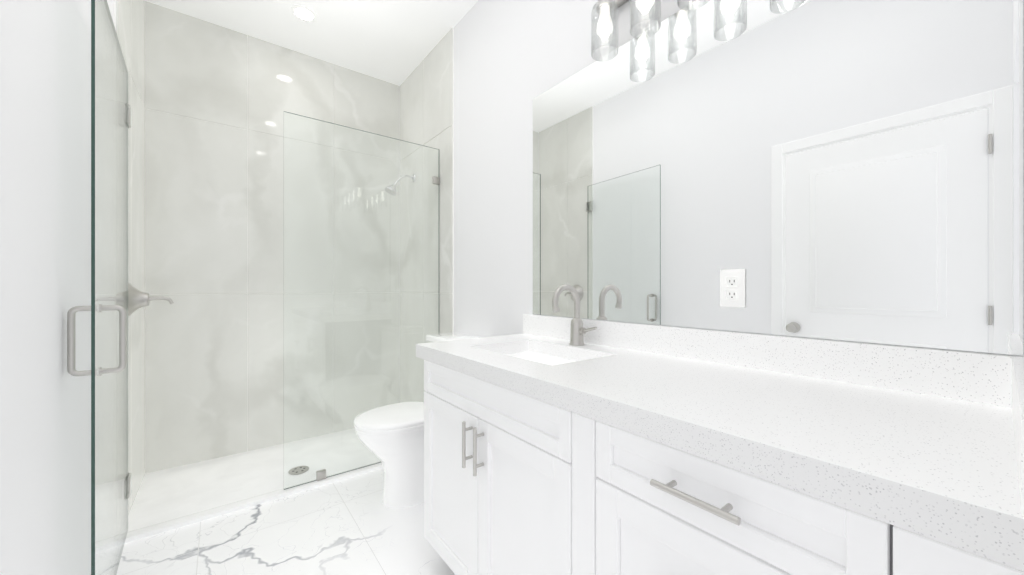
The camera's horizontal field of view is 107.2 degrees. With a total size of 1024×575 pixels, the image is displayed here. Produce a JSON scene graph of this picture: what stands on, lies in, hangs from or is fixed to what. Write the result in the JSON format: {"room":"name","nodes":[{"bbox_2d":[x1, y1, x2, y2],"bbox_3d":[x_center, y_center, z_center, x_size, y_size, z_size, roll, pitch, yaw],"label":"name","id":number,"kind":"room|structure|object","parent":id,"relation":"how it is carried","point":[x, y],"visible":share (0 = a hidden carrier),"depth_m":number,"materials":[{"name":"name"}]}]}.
{"room":"bathroom","nodes":[
{"label":"bathroom","id":0,"kind":"room"},
{"bbox_2d":[0,0,113,574],"bbox_3d":[-1.622,-0.300,1.387,0.120,2.900,2.461,0,0,-38],"label":"wall","id":1,"kind":"structure","parent":0,"point":[45,272],"depth_m":1.02,"materials":[{"name":"white paint"}]},
{"bbox_2d":[114,0,144,513],"bbox_3d":[-2.003,-0.299,1.989,0.012,2.899,0.778,0,0,-38],"label":"tile","id":2,"kind":"structure","parent":1,"relation":"attached to","point":[129,20],"depth_m":2.05,"materials":[{"name":"white tile"}]},
{"bbox_2d":[67,0,130,574],"bbox_3d":[-1.503,0.062,1.447,0.127,2.085,0.807,0,0,-38],"label":"shower door","id":3,"kind":"structure","parent":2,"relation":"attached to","point":[108,309],"depth_m":1.28,"materials":[{"name":"clear glass"}]},
{"bbox_2d":[128,282,173,316],"bbox_3d":[-1.814,0.060,1.897,0.174,0.176,0.176,0,0,-38],"label":"shower valve","id":4,"kind":"object","parent":2,"relation":"attached to","point":[137,299],"visible":0.75,"depth_m":1.85,"materials":[{"name":"silver metal"}]},
{"bbox_2d":[116,468,454,574],"bbox_3d":[-0.182,1.200,0.947,1.860,0.100,4.920,0,0,-38],"label":"floor","id":5,"kind":"structure","parent":0,"point":[354,525],"depth_m":1.71,"materials":[{"name":"tile"}]},
{"bbox_2d":[125,428,382,542],"bbox_3d":[-1.364,1.138,2.477,1.596,0.024,0.788,0,0,-38],"label":"shower pan","id":6,"kind":"object","parent":5,"relation":"on","point":[168,499],"visible":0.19,"depth_m":2.21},
{"bbox_2d":[288,466,308,474],"bbox_3d":[-1.316,1.128,2.332,0.112,0.006,0.112,0,0,-38],"label":"shower drain","id":7,"kind":"object","parent":6,"relation":"in","point":[296,470],"depth_m":2.32,"materials":[{"name":"silver metal"}]},
{"bbox_2d":[284,111,439,489],"bbox_3d":[-0.894,0.073,2.393,0.952,2.106,0.026,0,0,-38],"label":"glass","id":8,"kind":"object","parent":6,"relation":"on","point":[321,474],"visible":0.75,"depth_m":2.31,"materials":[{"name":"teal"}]},
{"bbox_2d":[353,332,481,507],"bbox_3d":[-0.522,0.723,2.125,0.693,0.855,0.420,0,0,-38],"label":"toilet","id":9,"kind":"object","parent":5,"relation":"on","point":[391,436],"visible":0.5,"depth_m":1.97,"materials":[{"name":"white ceramic"}]},
{"bbox_2d":[416,356,1023,574],"bbox_3d":[0.304,0.719,1.138,0.612,0.862,1.495,0,0,-38],"label":"bathroom vanity","id":10,"kind":"object","parent":5,"relation":"on","point":[575,445],"depth_m":0.81,"materials":[{"name":"white wood"}]},
{"bbox_2d":[416,332,1023,555],"bbox_3d":[0.301,0.261,1.153,0.598,0.053,1.524,0,0,-38],"label":"countertop","id":11,"kind":"structure","parent":10,"relation":"on","point":[944,463],"depth_m":0.67,"materials":[{"name":"white stone"}]},
{"bbox_2d":[512,348,579,363],"bbox_3d":[0.098,0.357,1.422,0.350,0.163,0.515,0,0,-38],"label":"sink","id":12,"kind":"object","parent":11,"relation":"in","point":[532,353],"depth_m":1.64,"materials":[{"name":"white ceramic"}]},
{"bbox_2d":[548,284,599,343],"bbox_3d":[0.248,0.110,1.490,0.167,0.249,0.138,0,0,-38],"label":"faucet","id":13,"kind":"object","parent":11,"relation":"on","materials":[{"name":"silver metal"}]},
{"bbox_2d":[145,0,477,85],"bbox_3d":[-0.182,-1.800,0.947,1.860,0.100,4.920,0,0,-38],"label":"ceiling","id":14,"kind":"structure","parent":0,"point":[395,42],"depth_m":2.52,"materials":[{"name":"white paint"}]},
{"bbox_2d":[291,5,316,21],"bbox_3d":[-1.327,-1.747,2.412,0.150,0.006,0.150,0,0,-38],"label":"recessed light","id":15,"kind":"object","parent":14,"relation":"in","point":[303,13],"visible":1,"depth_m":2.41,"materials":[{"name":"white plastic"}]},
{"bbox_2d":[454,0,1023,356],"bbox_3d":[0.507,-0.300,1.478,0.120,2.900,4.920,0,0,-38],"label":"wall","id":16,"kind":"structure","parent":0,"point":[513,59],"depth_m":2.10,"materials":[{"name":"white paint"}]},
{"bbox_2d":[400,27,453,401],"bbox_3d":[-0.683,-0.299,2.909,0.012,2.899,0.938,0,0,-38],"label":"tile","id":17,"kind":"structure","parent":16,"relation":"attached to","point":[427,102],"depth_m":2.85,"materials":[{"name":"white tile"}]},
{"bbox_2d":[385,174,415,195],"bbox_3d":[-0.878,-0.812,2.961,0.234,0.196,0.092,0,0,-38],"label":"shower head","id":18,"kind":"object","parent":17,"relation":"attached to","point":[413,177],"depth_m":2.93},
{"bbox_2d":[591,0,709,61],"bbox_3d":[0.524,-1.009,1.215,0.173,0.298,0.701,0,0,-38],"label":"sconce","id":19,"kind":"object","parent":16,"relation":"attached to","point":[604,9],"visible":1,"depth_m":1.35,"materials":[{"name":"clear glass"}]},
{"bbox_2d":[523,314,1009,403],"bbox_3d":[0.529,0.185,1.330,0.022,0.100,1.524,0,0,-38],"label":"backsplash","id":20,"kind":"structure","parent":16,"relation":"attached to","point":[961,375],"depth_m":0.96,"materials":[{"name":"white stone"}]},
{"bbox_2d":[533,0,1022,355],"bbox_3d":[0.549,-0.405,1.313,0.014,1.076,1.460,0,0,-38],"label":"mirror","id":21,"kind":"object","parent":16,"relation":"attached to","point":[848,170],"visible":1,"depth_m":1.02,"materials":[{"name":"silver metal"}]},
{"bbox_2d":[720,268,745,307],"bbox_3d":[0.671,0.002,1.151,0.008,0.116,0.072,0,0,-38],"label":"outlet","id":22,"kind":"object","parent":21,"relation":"attached to","point":[732,280],"depth_m":1.15,"materials":[{"name":"white plastic"}]},
{"bbox_2d":[1008,356,1023,515],"bbox_3d":[0.754,0.185,0.553,0.572,0.100,0.020,0,0,-38],"label":"backsplash","id":23,"kind":"structure","parent":16,"relation":"attached to","point":[1015,363],"depth_m":0.51,"materials":[{"name":"white stone"}]},
{"bbox_3d":[-1.649,-0.300,2.845,1.620,2.900,0.120,0,0,-38],"label":"wall","id":24,"kind":"structure","parent":0,"visible":0},
{"bbox_2d":[145,1,399,472],"bbox_3d":[-1.609,-0.299,2.793,1.596,2.899,0.012,0,0,-38],"label":"tile","id":25,"kind":"structure","parent":24,"relation":"attached to","point":[219,100],"depth_m":2.65,"materials":[{"name":"white tile"}]}
]}

